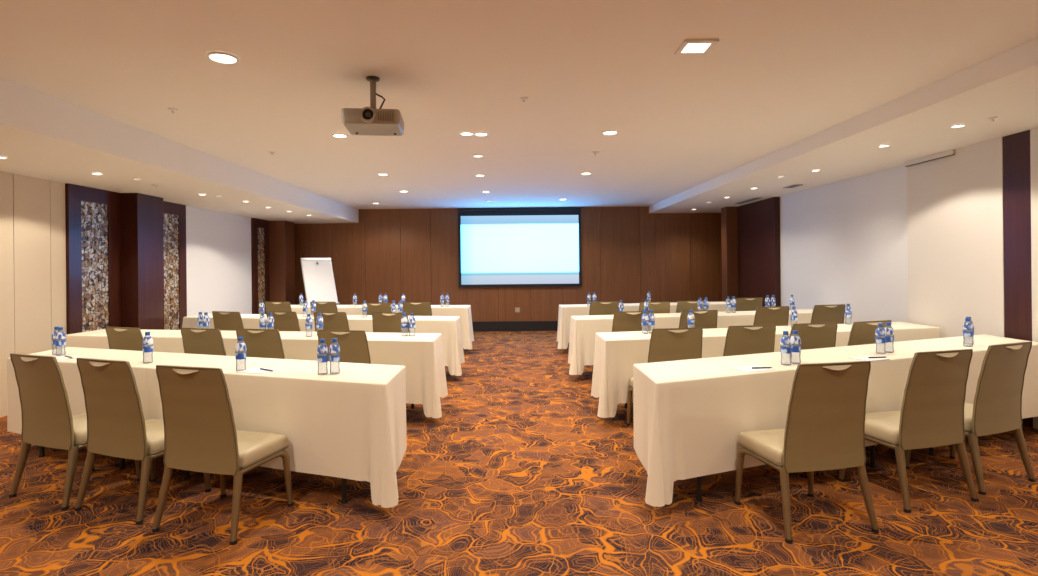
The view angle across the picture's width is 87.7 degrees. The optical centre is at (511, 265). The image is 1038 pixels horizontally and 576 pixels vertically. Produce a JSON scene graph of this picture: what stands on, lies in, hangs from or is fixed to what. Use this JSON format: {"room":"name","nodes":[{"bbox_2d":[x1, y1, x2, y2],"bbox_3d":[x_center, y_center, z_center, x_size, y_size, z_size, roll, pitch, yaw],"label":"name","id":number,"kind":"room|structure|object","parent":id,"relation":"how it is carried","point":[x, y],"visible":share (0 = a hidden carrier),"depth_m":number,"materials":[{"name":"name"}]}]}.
{"room":"event hall","nodes":[
{"label":"event hall","id":0,"kind":"room"},
{"bbox_2d":[0,171,251,416],"bbox_3d":[-5.034,0.123,4.695,0.130,2.690,14.190,-1,0,0],"label":"wall","id":1,"kind":"structure","parent":0,"point":[32,210],"depth_m":5.80,"materials":[{"name":"beige paint"}]},
{"bbox_2d":[65,183,121,334],"bbox_3d":[-4.962,0.273,6.425,0.048,2.390,0.800,-1,0,0],"label":"decorative panel","id":2,"kind":"object","parent":1,"relation":"attached to","point":[92,215],"visible":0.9,"depth_m":6.37,"materials":[{"name":"brown wood"}]},
{"bbox_2d":[163,201,186,329],"bbox_3d":[-4.962,0.273,7.770,0.048,2.390,0.850,-1,0,0],"label":"decorative panel","id":3,"kind":"object","parent":1,"relation":"attached to","point":[174,214],"visible":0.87,"depth_m":7.92,"materials":[{"name":"multicoloured stone"}]},
{"bbox_2d":[251,218,269,313],"bbox_3d":[-4.962,0.273,10.650,0.048,2.390,0.690,-1,0,0],"label":"decorative panel","id":4,"kind":"object","parent":1,"relation":"attached to","point":[259,227],"visible":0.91,"depth_m":10.60,"materials":[{"name":"brown wood"}]},
{"bbox_2d":[0,77,358,223],"bbox_3d":[-4.181,-1.079,4.695,1.660,0.299,14.190,-1,0,0],"label":"soffit","id":5,"kind":"structure","parent":0,"point":[43,136],"depth_m":5.26,"materials":[{"name":"white paint"}]},
{"bbox_2d":[295,207,721,321],"bbox_3d":[0.151,0.074,11.840,10.700,2.690,0.100,-1,0,0],"label":"wall","id":6,"kind":"structure","parent":0,"point":[627,253],"depth_m":11.79,"materials":[{"name":"brown wood"}]},
{"bbox_2d":[472,321,557,331],"bbox_3d":[0.128,1.311,11.780,10.170,0.215,0.020,-1,0,0],"label":"baseboard","id":7,"kind":"structure","parent":6,"relation":"attached to","point":[484,325],"depth_m":11.77,"materials":[{"name":"black paint"}]},
{"bbox_2d":[458,208,580,286],"bbox_3d":[0.166,-0.400,11.744,2.670,1.707,0.088,-1,0,0],"label":"projection screen","id":8,"kind":"object","parent":6,"relation":"attached to","point":[498,247],"visible":1,"depth_m":11.74,"materials":[{"name":"white fabric"}]},
{"bbox_2d":[0,0,1037,208],"bbox_3d":[0.087,-1.331,4.695,10.800,0.120,14.390,-1,0,0],"label":"ceiling","id":9,"kind":"structure","parent":0,"point":[779,74],"depth_m":3.59,"materials":[{"name":"white paint"}]},
{"bbox_2d":[206,51,239,63],"bbox_3d":[-1.733,-1.247,3.238,0.180,0.011,0.180,-1,0,0],"label":"recessed light","id":10,"kind":"object","parent":9,"relation":"in","point":[215,56],"visible":1,"depth_m":3.24,"materials":[{"name":"white plastic"}]},
{"bbox_2d":[341,76,403,135],"bbox_3d":[-0.932,-1.086,3.636,0.376,0.349,0.368,-1,0,-6],"label":"ceiling projector","id":11,"kind":"object","parent":9,"relation":"hanging from","point":[370,120],"visible":1,"depth_m":3.51,"materials":[{"name":"grey plastic"}]},
{"bbox_2d":[378,111,393,120],"bbox_3d":[-0.816,-0.969,3.490,0.098,0.063,0.004,-1,0,-6],"label":"vent grille","id":12,"kind":"object","parent":11,"relation":"attached to","point":[382,115],"depth_m":3.49,"materials":[{"name":"beige"}]},
{"bbox_2d":[674,39,718,54],"bbox_3d":[1.071,-1.273,3.143,0.196,0.013,0.196,-1,0,0],"label":"recessed light","id":13,"kind":"object","parent":9,"relation":"in","point":[688,46],"visible":1,"depth_m":3.13,"materials":[{"name":"white plastic"}]},
{"bbox_2d":[0,331,1037,575],"bbox_3d":[0.114,1.479,4.695,10.800,0.120,14.390,-1,0,0],"label":"floor","id":14,"kind":"structure","parent":0,"point":[519,473],"depth_m":3.13,"materials":[{"name":"carpet"}]},
{"bbox_2d":[9,353,141,510],"bbox_3d":[-2.825,0.993,3.498,0.553,0.909,0.533,-1,0,21],"label":"banquet chair","id":15,"kind":"object","parent":14,"relation":"on","point":[48,420],"visible":0.8,"depth_m":3.30,"materials":[{"name":"brown fabric"}]},
{"bbox_2d":[39,446,125,469],"bbox_3d":[-3.185,1.079,4.209,1.608,0.744,0.518,-1,0,18],"label":"folding table","id":16,"kind":"object","parent":14,"relation":"on","point":[41,448],"visible":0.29,"depth_m":4.10,"materials":[{"name":"brown"}]},
{"bbox_2d":[7,347,193,433],"bbox_3d":[-3.186,0.983,4.208,1.639,0.565,0.587,-1,0,18],"label":"tablecloth","id":17,"kind":"object","parent":16,"relation":"on","point":[70,373],"visible":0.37,"depth_m":4.10,"materials":[{"name":"beige fabric"}]},
{"bbox_2d":[52,326,61,354],"bbox_3d":[-3.615,0.593,4.290,0.066,0.222,0.066,-1,0,-36],"label":"water bottle","id":18,"kind":"object","parent":17,"relation":"on","point":[55,328],"visible":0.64,"depth_m":4.28,"materials":[{"name":"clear plastic"}]},
{"bbox_2d":[55,327,65,355],"bbox_3d":[-3.545,0.593,4.240,0.066,0.222,0.066,-1,0,-4],"label":"water bottle","id":19,"kind":"object","parent":17,"relation":"on","point":[59,335],"visible":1,"depth_m":4.23,"materials":[{"name":"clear plastic"}]},
{"bbox_2d":[142,332,152,362],"bbox_3d":[-2.610,0.584,3.869,0.066,0.222,0.066,-1,0,-25],"label":"water bottle","id":20,"kind":"object","parent":17,"relation":"on","point":[146,340],"visible":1,"depth_m":3.85,"materials":[{"name":"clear plastic"}]},
{"bbox_2d":[105,327,144,350],"bbox_3d":[-3.388,0.998,5.033,0.553,0.909,0.533,-1,0,20],"label":"banquet chair","id":21,"kind":"object","parent":14,"relation":"on","point":[119,338],"visible":0.18,"depth_m":4.81,"materials":[{"name":"brown fabric"}]},
{"bbox_2d":[120,193,163,329],"bbox_3d":[-4.857,0.271,7.085,0.259,2.391,0.510,-1,0,0],"label":"column","id":22,"kind":"structure","parent":14,"relation":"on","point":[142,230],"depth_m":6.91,"materials":[{"name":"brown wood"}]},
{"bbox_2d":[74,358,210,524],"bbox_3d":[-2.258,0.987,3.308,0.553,0.909,0.533,-1,0,20],"label":"banquet chair","id":23,"kind":"object","parent":14,"relation":"on","point":[117,426],"visible":0.94,"depth_m":3.12,"materials":[{"name":"brown fabric"}]},
{"bbox_2d":[181,328,225,355],"bbox_3d":[-2.625,0.991,4.899,0.553,0.909,0.533,-1,0,18],"label":"banquet chair","id":24,"kind":"object","parent":14,"relation":"on","point":[207,341],"visible":0.24,"depth_m":4.68,"materials":[{"name":"brown fabric"}]},
{"bbox_2d":[152,365,292,544],"bbox_3d":[-1.632,0.981,3.063,0.553,0.909,0.533,-1,0,16],"label":"banquet chair","id":25,"kind":"object","parent":14,"relation":"on","point":[201,434],"visible":1,"depth_m":2.88,"materials":[{"name":"brown fabric"}]},
{"bbox_2d":[212,311,243,330],"bbox_3d":[-3.349,0.998,6.699,0.553,0.909,0.533,-1,0,20],"label":"banquet chair","id":26,"kind":"object","parent":14,"relation":"on","point":[223,320],"visible":0.22,"depth_m":6.48,"materials":[{"name":"brown fabric"}]},
{"bbox_2d":[236,328,284,358],"bbox_3d":[-2.092,0.986,4.805,0.553,0.909,0.533,-1,0,16],"label":"banquet chair","id":27,"kind":"object","parent":14,"relation":"on","point":[260,343],"visible":0.23,"depth_m":4.58,"materials":[{"name":"brown fabric"}]},
{"bbox_2d":[184,470,348,503],"bbox_3d":[-1.607,1.063,3.679,2.002,0.744,0.518,-1,0,18],"label":"folding table","id":28,"kind":"object","parent":14,"relation":"on","point":[344,500],"visible":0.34,"depth_m":3.25,"materials":[{"name":"brown"}]},
{"bbox_2d":[147,354,406,507],"bbox_3d":[-1.568,1.023,3.664,2.143,0.676,0.616,-1,0,21],"label":"tablecloth","id":29,"kind":"object","parent":28,"relation":"on","point":[350,423],"visible":0.65,"depth_m":3.27,"materials":[{"name":"beige fabric"}]},
{"bbox_2d":[235,337,245,371],"bbox_3d":[-1.773,0.576,3.530,0.066,0.222,0.066,-1,0,-44],"label":"water bottle","id":30,"kind":"object","parent":29,"relation":"on","point":[241,346],"visible":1,"depth_m":3.51,"materials":[{"name":"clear plastic"}]},
{"bbox_2d":[237,368,279,373],"bbox_3d":[-1.653,0.683,3.520,0.210,0.005,0.150,-1,0,18],"label":"notepad","id":31,"kind":"object","parent":29,"relation":"on","point":[251,370],"visible":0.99,"depth_m":3.49,"materials":[{"name":"white paper"}]},
{"bbox_2d":[317,339,327,374],"bbox_3d":[-1.190,0.570,3.390,0.066,0.222,0.066,-1,0,38],"label":"water bottle","id":32,"kind":"object","parent":29,"relation":"on","point":[322,349],"visible":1,"depth_m":3.37,"materials":[{"name":"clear plastic"}]},
{"bbox_2d":[329,338,339,373],"bbox_3d":[-1.120,0.569,3.410,0.066,0.222,0.066,-1,0,-21],"label":"water bottle","id":33,"kind":"object","parent":29,"relation":"on","point":[334,348],"visible":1,"depth_m":3.39,"materials":[{"name":"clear plastic"}]},
{"bbox_2d":[265,302,291,311],"bbox_3d":[-3.547,1.000,8.507,0.553,0.909,0.533,-1,0,12],"label":"banquet chair","id":34,"kind":"object","parent":14,"relation":"on","point":[269,306],"visible":0.22,"depth_m":8.27,"materials":[{"name":"brown fabric"}]},
{"bbox_2d":[269,221,294,304],"bbox_3d":[-4.802,0.271,11.250,0.369,2.391,0.500,-1,0,0],"label":"column","id":35,"kind":"structure","parent":14,"relation":"on","point":[281,233],"depth_m":11.00,"materials":[{"name":"brown wood"}]},
{"bbox_2d":[266,311,300,331],"bbox_3d":[-2.659,0.991,6.621,0.553,0.909,0.533,-1,0,18],"label":"banquet chair","id":36,"kind":"object","parent":14,"relation":"on","point":[283,321],"visible":0.17,"depth_m":6.39,"materials":[{"name":"brown fabric"}]},
{"bbox_2d":[300,258,339,304],"bbox_3d":[-3.894,0.647,10.884,0.746,1.626,0.704,-1,0,-42],"label":"flip chart","id":37,"kind":"object","parent":14,"relation":"on","point":[318,276],"visible":0.85,"depth_m":10.84,"materials":[{"name":"white paper"}]},
{"bbox_2d":[310,302,337,314],"bbox_3d":[-2.810,0.993,8.407,0.553,0.909,0.533,-1,0,12],"label":"banquet chair","id":38,"kind":"object","parent":14,"relation":"on","point":[320,306],"visible":0.2,"depth_m":8.17,"materials":[{"name":"brown fabric"}]},
{"bbox_2d":[314,312,349,331],"bbox_3d":[-2.043,0.985,6.483,0.553,0.909,0.533,-1,0,16],"label":"banquet chair","id":39,"kind":"object","parent":14,"relation":"on","point":[331,320],"visible":0.23,"depth_m":6.25,"materials":[{"name":"brown fabric"}]},
{"bbox_2d":[317,330,370,363],"bbox_3d":[-1.347,0.979,4.657,0.553,0.909,0.533,-1,0,12],"label":"banquet chair","id":40,"kind":"object","parent":14,"relation":"on","point":[353,344],"visible":0.25,"depth_m":4.43,"materials":[{"name":"brown fabric"}]},
{"bbox_2d":[362,303,390,314],"bbox_3d":[-1.917,0.984,8.009,0.553,0.909,0.533,-1,0,9],"label":"banquet chair","id":41,"kind":"object","parent":14,"relation":"on","point":[371,307],"visible":0.12,"depth_m":7.77,"materials":[{"name":"brown fabric"}]},
{"bbox_2d":[372,312,408,332],"bbox_3d":[-1.328,0.978,6.336,0.553,0.909,0.533,-1,0,13],"label":"banquet chair","id":42,"kind":"object","parent":14,"relation":"on","point":[383,322],"visible":0.24,"depth_m":6.12,"materials":[{"name":"brown fabric"}]},
{"bbox_2d":[402,302,431,315],"bbox_3d":[-1.360,0.979,8.110,0.553,0.909,0.533,-1,0,8],"label":"banquet chair","id":43,"kind":"object","parent":14,"relation":"on","point":[418,308],"visible":0.24,"depth_m":7.88,"materials":[{"name":"brown fabric"}]},
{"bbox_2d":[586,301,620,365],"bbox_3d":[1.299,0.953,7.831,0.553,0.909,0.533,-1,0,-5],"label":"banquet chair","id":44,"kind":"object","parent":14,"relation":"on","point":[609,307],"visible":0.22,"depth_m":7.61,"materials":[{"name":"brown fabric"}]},
{"bbox_2d":[612,311,651,331],"bbox_3d":[1.306,0.953,6.190,0.553,0.909,0.533,-1,0,-8],"label":"banquet chair","id":45,"kind":"object","parent":14,"relation":"on","point":[625,321],"visible":0.23,"depth_m":5.96,"materials":[{"name":"brown fabric"}]},
{"bbox_2d":[639,301,669,313],"bbox_3d":[1.953,0.947,7.691,0.553,0.909,0.533,-1,0,-6],"label":"banquet chair","id":46,"kind":"object","parent":14,"relation":"on","point":[657,307],"visible":0.19,"depth_m":7.46,"materials":[{"name":"brown fabric"}]},
{"bbox_2d":[626,327,702,425],"bbox_3d":[1.304,0.953,4.580,0.553,0.909,0.533,-1,0,-8],"label":"banquet chair","id":47,"kind":"object","parent":14,"relation":"on","point":[666,344],"visible":0.3,"depth_m":4.37,"materials":[{"name":"brown fabric"}]},
{"bbox_2d":[676,300,706,312],"bbox_3d":[2.517,0.941,7.830,0.553,0.909,0.533,-1,0,-6],"label":"banquet chair","id":48,"kind":"object","parent":14,"relation":"on","point":[681,305],"visible":0.13,"depth_m":7.59,"materials":[{"name":"brown fabric"}]},
{"bbox_2d":[679,310,717,328],"bbox_3d":[2.051,0.946,6.229,0.553,0.909,0.533,-1,0,-9],"label":"banquet chair","id":49,"kind":"object","parent":14,"relation":"on","point":[706,319],"visible":0.21,"depth_m":6.01,"materials":[{"name":"brown fabric"}]},
{"bbox_2d":[721,207,737,301],"bbox_3d":[4.411,0.107,10.685,0.420,2.541,0.270,-1,0,0],"label":"column","id":50,"kind":"structure","parent":14,"relation":"on","point":[729,215],"depth_m":10.55,"materials":[{"name":"brown wood"}]},
{"bbox_2d":[734,298,762,310],"bbox_3d":[3.549,0.931,8.360,0.553,0.909,0.533,-1,0,-7],"label":"banquet chair","id":51,"kind":"object","parent":14,"relation":"on","point":[742,304],"visible":0.24,"depth_m":8.13,"materials":[{"name":"brown fabric"}]},
{"bbox_2d":[723,325,775,356],"bbox_3d":[1.967,0.947,4.727,0.553,0.909,0.533,-1,0,-9],"label":"banquet chair","id":52,"kind":"object","parent":14,"relation":"on","point":[747,339],"visible":0.27,"depth_m":4.51,"materials":[{"name":"brown fabric"}]},
{"bbox_2d":[753,306,789,325],"bbox_3d":[3.072,0.936,6.658,0.553,0.909,0.533,-1,0,-10],"label":"banquet chair","id":53,"kind":"object","parent":14,"relation":"on","point":[778,315],"visible":0.25,"depth_m":6.44,"materials":[{"name":"brown fabric"}]},
{"bbox_2d":[694,445,875,501],"bbox_3d":[1.809,1.031,3.723,2.256,0.744,0.526,-1,0,-20],"label":"folding table","id":54,"kind":"object","parent":14,"relation":"on","point":[871,448],"visible":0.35,"depth_m":3.26,"materials":[{"name":"brown"}]},
{"bbox_2d":[633,345,908,506],"bbox_3d":[1.766,0.988,3.704,2.407,0.670,0.622,-1,0,-22],"label":"tablecloth","id":55,"kind":"object","parent":54,"relation":"on","point":[690,415],"visible":0.71,"depth_m":3.26,"materials":[{"name":"beige fabric"}]},
{"bbox_2d":[731,365,774,372],"bbox_3d":[1.526,0.652,3.425,0.210,0.005,0.150,-1,0,-20],"label":"notepad","id":56,"kind":"object","parent":55,"relation":"on","point":[748,369],"visible":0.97,"depth_m":3.39,"materials":[{"name":"white paper"}]},
{"bbox_2d":[780,331,790,365],"bbox_3d":[1.805,0.541,3.560,0.066,0.222,0.066,-1,0,-20],"label":"water bottle","id":57,"kind":"object","parent":55,"relation":"on","point":[785,340],"visible":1,"depth_m":3.54,"materials":[{"name":"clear plastic"}]},
{"bbox_2d":[790,330,800,363],"bbox_3d":[1.890,0.540,3.600,0.066,0.222,0.066,-1,0,24],"label":"water bottle","id":58,"kind":"object","parent":55,"relation":"on","point":[794,339],"visible":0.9,"depth_m":3.58,"materials":[{"name":"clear plastic"}]},
{"bbox_2d":[848,355,888,360],"bbox_3d":[2.486,0.643,3.760,0.210,0.005,0.150,-1,0,-20],"label":"notepad","id":59,"kind":"object","parent":55,"relation":"on","point":[864,358],"visible":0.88,"depth_m":3.74,"materials":[{"name":"white paper"}]},
{"bbox_2d":[875,323,885,353],"bbox_3d":[2.710,0.532,3.970,0.066,0.222,0.066,-1,0,-13],"label":"water bottle","id":60,"kind":"object","parent":55,"relation":"on","point":[879,331],"visible":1,"depth_m":3.96,"materials":[{"name":"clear plastic"}]},
{"bbox_2d":[734,361,878,543],"bbox_3d":[1.619,0.950,3.008,0.553,0.909,0.533,-1,0,-11],"label":"banquet chair","id":61,"kind":"object","parent":14,"relation":"on","point":[824,429],"visible":1,"depth_m":2.82,"materials":[{"name":"brown fabric"}]},
{"bbox_2d":[788,322,837,349],"bbox_3d":[2.555,0.941,4.848,0.553,0.909,0.533,-1,0,-10],"label":"banquet chair","id":62,"kind":"object","parent":14,"relation":"on","point":[812,335],"visible":0.22,"depth_m":4.63,"materials":[{"name":"brown fabric"}]},
{"bbox_2d":[811,304,845,323],"bbox_3d":[3.872,0.928,6.868,0.553,0.909,0.533,-1,0,-10],"label":"banquet chair","id":63,"kind":"object","parent":14,"relation":"on","point":[821,313],"visible":0.24,"depth_m":6.65,"materials":[{"name":"brown fabric"}]},
{"bbox_2d":[847,320,890,345],"bbox_3d":[3.097,0.936,4.958,0.553,0.909,0.533,-1,0,-17],"label":"banquet chair","id":64,"kind":"object","parent":14,"relation":"on","point":[861,333],"visible":0.16,"depth_m":4.72,"materials":[{"name":"brown fabric"}]},
{"bbox_2d":[838,349,978,512],"bbox_3d":[2.439,0.942,3.344,0.553,0.909,0.533,-1,0,-15],"label":"banquet chair","id":65,"kind":"object","parent":14,"relation":"on","point":[931,414],"visible":0.9,"depth_m":3.16,"materials":[{"name":"brown fabric"}]},
{"bbox_2d":[905,341,1035,494],"bbox_3d":[3.033,0.936,3.588,0.553,0.909,0.533,-1,0,-21],"label":"banquet chair","id":66,"kind":"object","parent":14,"relation":"on","point":[996,408],"visible":0.77,"depth_m":3.39,"materials":[{"name":"brown fabric"}]},
{"bbox_2d":[928,437,1014,455],"bbox_3d":[3.565,1.014,4.381,1.818,0.744,0.525,-1,0,-20],"label":"folding table","id":67,"kind":"object","parent":14,"relation":"on","point":[931,449],"visible":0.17,"depth_m":3.97,"materials":[{"name":"brown"}]},
{"bbox_2d":[856,334,1037,418],"bbox_3d":[3.568,0.974,4.383,1.843,0.676,0.633,-1,0,-18],"label":"tablecloth","id":68,"kind":"object","parent":67,"relation":"on","point":[908,349],"visible":0.31,"depth_m":4.28,"materials":[{"name":"beige fabric"}]},
{"bbox_2d":[884,322,893,352],"bbox_3d":[2.805,0.532,4.020,0.066,0.222,0.066,-1,0,31],"label":"water bottle","id":69,"kind":"object","parent":68,"relation":"on","point":[889,330],"visible":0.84,"depth_m":4.00,"materials":[{"name":"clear plastic"}]},
{"bbox_2d":[963,318,972,346],"bbox_3d":[3.605,0.524,4.270,0.066,0.222,0.066,-1,0,-24],"label":"water bottle","id":70,"kind":"object","parent":68,"relation":"on","point":[968,326],"visible":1,"depth_m":4.25,"materials":[{"name":"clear plastic"}]},
{"bbox_3d":[1.775,1.031,5.279,1.845,0.744,0.905,-1,0,0],"label":"folding table","id":71,"kind":"object","parent":14,"relation":"on","visible":0},
{"bbox_2d":[591,328,789,417],"bbox_3d":[1.735,0.988,5.234,2.100,0.670,0.690,-1,0,-10],"label":"tablecloth","id":72,"kind":"object","parent":71,"relation":"on","point":[615,353],"visible":0.43,"depth_m":4.86,"materials":[{"name":"beige fabric"}]},
{"bbox_2d":[642,311,647,333],"bbox_3d":[1.295,0.546,5.260,0.066,0.222,0.066,-1,0,24],"label":"water bottle","id":73,"kind":"object","parent":72,"relation":"on","point":[644,316],"visible":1,"depth_m":5.24,"materials":[{"name":"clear plastic"}]},
{"bbox_2d":[648,310,654,332],"bbox_3d":[1.367,0.545,5.290,0.066,0.222,0.066,-1,0,-16],"label":"water bottle","id":74,"kind":"object","parent":72,"relation":"on","point":[651,317],"visible":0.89,"depth_m":5.27,"materials":[{"name":"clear plastic"}]},
{"bbox_2d":[688,310,694,327],"bbox_3d":[1.757,0.542,5.300,0.066,0.222,0.066,-1,0,-25],"label":"water bottle","id":75,"kind":"object","parent":72,"relation":"on","point":[690,315],"visible":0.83,"depth_m":5.28,"materials":[{"name":"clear plastic"}]},
{"bbox_3d":[1.755,1.031,7.108,1.905,0.744,0.846,-1,0,0],"label":"folding table","id":76,"kind":"object","parent":14,"relation":"on","visible":0},
{"bbox_2d":[568,313,720,374],"bbox_3d":[1.702,0.989,7.112,2.180,0.670,0.626,-1,0,-13],"label":"tablecloth","id":77,"kind":"object","parent":76,"relation":"on","point":[583,329],"visible":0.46,"depth_m":6.70,"materials":[{"name":"beige fabric"}]},
{"bbox_3d":[-3.520,1.082,5.653,2.195,0.744,0.917,-1,0,0],"label":"folding table","id":78,"kind":"object","parent":14,"relation":"on","visible":0},
{"bbox_2d":[62,329,283,355],"bbox_3d":[-3.524,1.039,5.654,2.339,0.670,0.646,-1,0,8],"label":"tablecloth","id":79,"kind":"object","parent":78,"relation":"on","point":[170,341],"visible":0.11,"depth_m":5.48,"materials":[{"name":"beige fabric"}]},
{"bbox_2d":[202,312,209,327],"bbox_3d":[-3.150,0.589,5.560,0.066,0.222,0.066,-1,0,-18],"label":"water bottle","id":80,"kind":"object","parent":79,"relation":"on","point":[205,318],"visible":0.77,"depth_m":5.54,"materials":[{"name":"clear plastic"}]},
{"bbox_2d":[267,313,273,328],"bbox_3d":[-2.425,0.582,5.420,0.066,0.222,0.066,-1,0,-36],"label":"water bottle","id":81,"kind":"object","parent":79,"relation":"on","point":[270,318],"visible":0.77,"depth_m":5.40,"materials":[{"name":"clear plastic"}]},
{"bbox_3d":[3.545,1.014,5.642,1.645,0.744,0.866,-1,0,0],"label":"folding table","id":82,"kind":"object","parent":14,"relation":"on","visible":0},
{"bbox_2d":[776,322,939,346],"bbox_3d":[3.544,0.918,5.645,1.819,0.565,0.589,-1,0,-12],"label":"tablecloth","id":83,"kind":"object","parent":82,"relation":"on","point":[903,331],"visible":0.2,"depth_m":5.47,"materials":[{"name":"beige fabric"}]},
{"bbox_2d":[790,306,797,327],"bbox_3d":[2.924,0.530,5.600,0.066,0.222,0.066,-1,0,-10],"label":"water bottle","id":84,"kind":"object","parent":83,"relation":"on","point":[793,312],"visible":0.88,"depth_m":5.58,"materials":[{"name":"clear plastic"}]},
{"bbox_2d":[845,304,851,323],"bbox_3d":[3.665,0.523,5.885,0.066,0.222,0.066,-1,0,40],"label":"water bottle","id":85,"kind":"object","parent":83,"relation":"on","point":[847,309],"visible":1,"depth_m":5.87,"materials":[{"name":"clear plastic"}]},
{"bbox_3d":[-3.530,1.082,7.601,2.095,0.744,0.966,-1,0,0],"label":"folding table","id":86,"kind":"object","parent":14,"relation":"on","visible":0},
{"bbox_2d":[182,314,314,331],"bbox_3d":[-3.535,1.039,7.599,2.269,0.670,0.638,-1,0,10],"label":"tablecloth","id":87,"kind":"object","parent":86,"relation":"on","point":[250,321],"visible":0.18,"depth_m":7.38,"materials":[{"name":"beige fabric"}]},
{"bbox_3d":[3.550,1.014,7.458,1.635,0.744,0.795,-1,0,0],"label":"folding table","id":88,"kind":"object","parent":14,"relation":"on","visible":0},
{"bbox_2d":[718,309,812,327],"bbox_3d":[3.550,0.918,7.456,1.784,0.565,0.537,-1,0,-11],"label":"tablecloth","id":89,"kind":"object","parent":88,"relation":"on","point":[740,318],"visible":0.19,"depth_m":7.13,"materials":[{"name":"beige fabric"}]},
{"bbox_3d":[-1.587,1.063,9.220,1.710,0.744,0.791,-1,0,0],"label":"folding table","id":90,"kind":"object","parent":14,"relation":"on","visible":0},
{"bbox_2d":[392,305,473,349],"bbox_3d":[-1.554,1.023,9.185,1.894,0.676,0.687,-1,0,7],"label":"tablecloth","id":91,"kind":"object","parent":90,"relation":"on","point":[464,311],"visible":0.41,"depth_m":8.83,"materials":[{"name":"beige fabric"}]},
{"bbox_3d":[-3.323,1.080,9.480,1.710,0.744,0.791,-1,0,0],"label":"folding table","id":92,"kind":"object","parent":14,"relation":"on","visible":0},
{"bbox_2d":[291,305,361,314],"bbox_3d":[-3.332,1.037,9.470,1.834,0.670,0.652,-1,0,7],"label":"tablecloth","id":93,"kind":"object","parent":92,"relation":"on","point":[349,309],"visible":0.12,"depth_m":9.21,"materials":[{"name":"beige fabric"}]},
{"bbox_3d":[1.637,1.032,9.087,1.624,0.744,0.709,-1,0,0],"label":"folding table","id":94,"kind":"object","parent":14,"relation":"on","visible":0},
{"bbox_2d":[557,303,639,348],"bbox_3d":[1.596,0.990,9.047,1.805,0.670,0.659,-1,0,-6],"label":"tablecloth","id":95,"kind":"object","parent":94,"relation":"on","point":[565,311],"visible":0.38,"depth_m":8.73,"materials":[{"name":"beige fabric"}]},
{"bbox_3d":[3.286,1.017,9.302,1.624,0.744,0.708,-1,0,0],"label":"folding table","id":96,"kind":"object","parent":14,"relation":"on","visible":0},
{"bbox_2d":[670,302,734,312],"bbox_3d":[3.285,0.921,9.300,1.726,0.565,0.565,-1,0,-7],"label":"tablecloth","id":97,"kind":"object","parent":96,"relation":"on","point":[719,306],"visible":0.09,"depth_m":9.06,"materials":[{"name":"beige fabric"}]},
{"bbox_3d":[-1.559,1.063,5.304,1.675,0.744,0.828,-1,0,0],"label":"folding table","id":98,"kind":"object","parent":14,"relation":"on","visible":0},
{"bbox_2d":[280,331,447,417],"bbox_3d":[-1.524,1.023,5.267,1.887,0.676,0.695,-1,0,8],"label":"tablecloth","id":99,"kind":"object","parent":98,"relation":"on","point":[422,356],"visible":0.53,"depth_m":4.93,"materials":[{"name":"beige fabric"}]},
{"bbox_2d":[305,314,311,336],"bbox_3d":[-1.974,0.578,5.250,0.066,0.222,0.066,-1,0,13],"label":"water bottle","id":100,"kind":"object","parent":99,"relation":"on","point":[308,320],"visible":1,"depth_m":5.23,"materials":[{"name":"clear plastic"}]},
{"bbox_2d":[316,313,322,335],"bbox_3d":[-1.905,0.577,5.350,0.066,0.222,0.066,-1,0,-43],"label":"water bottle","id":101,"kind":"object","parent":99,"relation":"on","point":[319,319],"visible":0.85,"depth_m":5.33,"materials":[{"name":"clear plastic"}]},
{"bbox_2d":[401,313,407,335],"bbox_3d":[-1.045,0.569,5.240,0.066,0.222,0.066,-1,0,-14],"label":"water bottle","id":102,"kind":"object","parent":99,"relation":"on","point":[403,319],"visible":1,"depth_m":5.22,"materials":[{"name":"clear plastic"}]},
{"bbox_2d":[409,313,414,335],"bbox_3d":[-0.970,0.568,5.240,0.066,0.222,0.066,-1,0,34],"label":"water bottle","id":103,"kind":"object","parent":99,"relation":"on","point":[411,319],"visible":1,"depth_m":5.22,"materials":[{"name":"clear plastic"}]},
{"bbox_3d":[-1.584,1.063,7.183,1.745,0.744,0.893,-1,0,0],"label":"folding table","id":104,"kind":"object","parent":14,"relation":"on","visible":0},
{"bbox_2d":[347,315,464,375],"bbox_3d":[-1.552,1.023,7.145,1.988,0.676,0.672,-1,0,11],"label":"tablecloth","id":105,"kind":"object","parent":104,"relation":"on","point":[449,327],"visible":0.34,"depth_m":6.78,"materials":[{"name":"beige fabric"}]},
{"bbox_2d":[649,38,1037,212],"bbox_3d":[4.188,-1.235,4.695,2.400,0.149,14.190,-1,0,0],"label":"soffit","id":106,"kind":"structure","parent":0,"point":[916,124],"depth_m":4.83,"materials":[{"name":"white paint"}]},
{"bbox_2d":[780,165,907,323],"bbox_3d":[4.546,0.096,8.365,0.070,2.560,4.670,-1,0,0],"label":"wall","id":107,"kind":"structure","parent":0,"point":[845,242],"depth_m":7.16,"materials":[{"name":"white paint"}]},
{"bbox_2d":[737,197,780,306],"bbox_3d":[4.494,0.106,9.810,0.155,2.541,1.480,-1,0,0],"label":"panel","id":108,"kind":"object","parent":107,"relation":"attached to","point":[759,266],"visible":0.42,"depth_m":9.61,"materials":[{"name":"brown wood"}]},
{"bbox_2d":[907,127,1037,428],"bbox_3d":[4.491,0.097,1.815,0.140,2.560,8.430,-1,0,0],"label":"wall","id":109,"kind":"structure","parent":0,"point":[955,227],"depth_m":5.30,"materials":[{"name":"beige paint"}]},
{"bbox_2d":[905,149,955,166],"bbox_3d":[4.391,-1.132,5.690,0.034,0.056,0.660,-1,0,0],"label":"box","id":110,"kind":"object","parent":109,"relation":"attached to","point":[952,152],"visible":1,"depth_m":5.64,"materials":[{"name":"beige"}]},
{"bbox_2d":[1003,130,1032,427],"bbox_3d":[4.494,0.097,4.728,0.135,2.560,0.261,-1,0,0],"label":"wall panel","id":111,"kind":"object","parent":109,"relation":"attached to","point":[1016,147],"depth_m":4.72,"materials":[{"name":"brown wood"}]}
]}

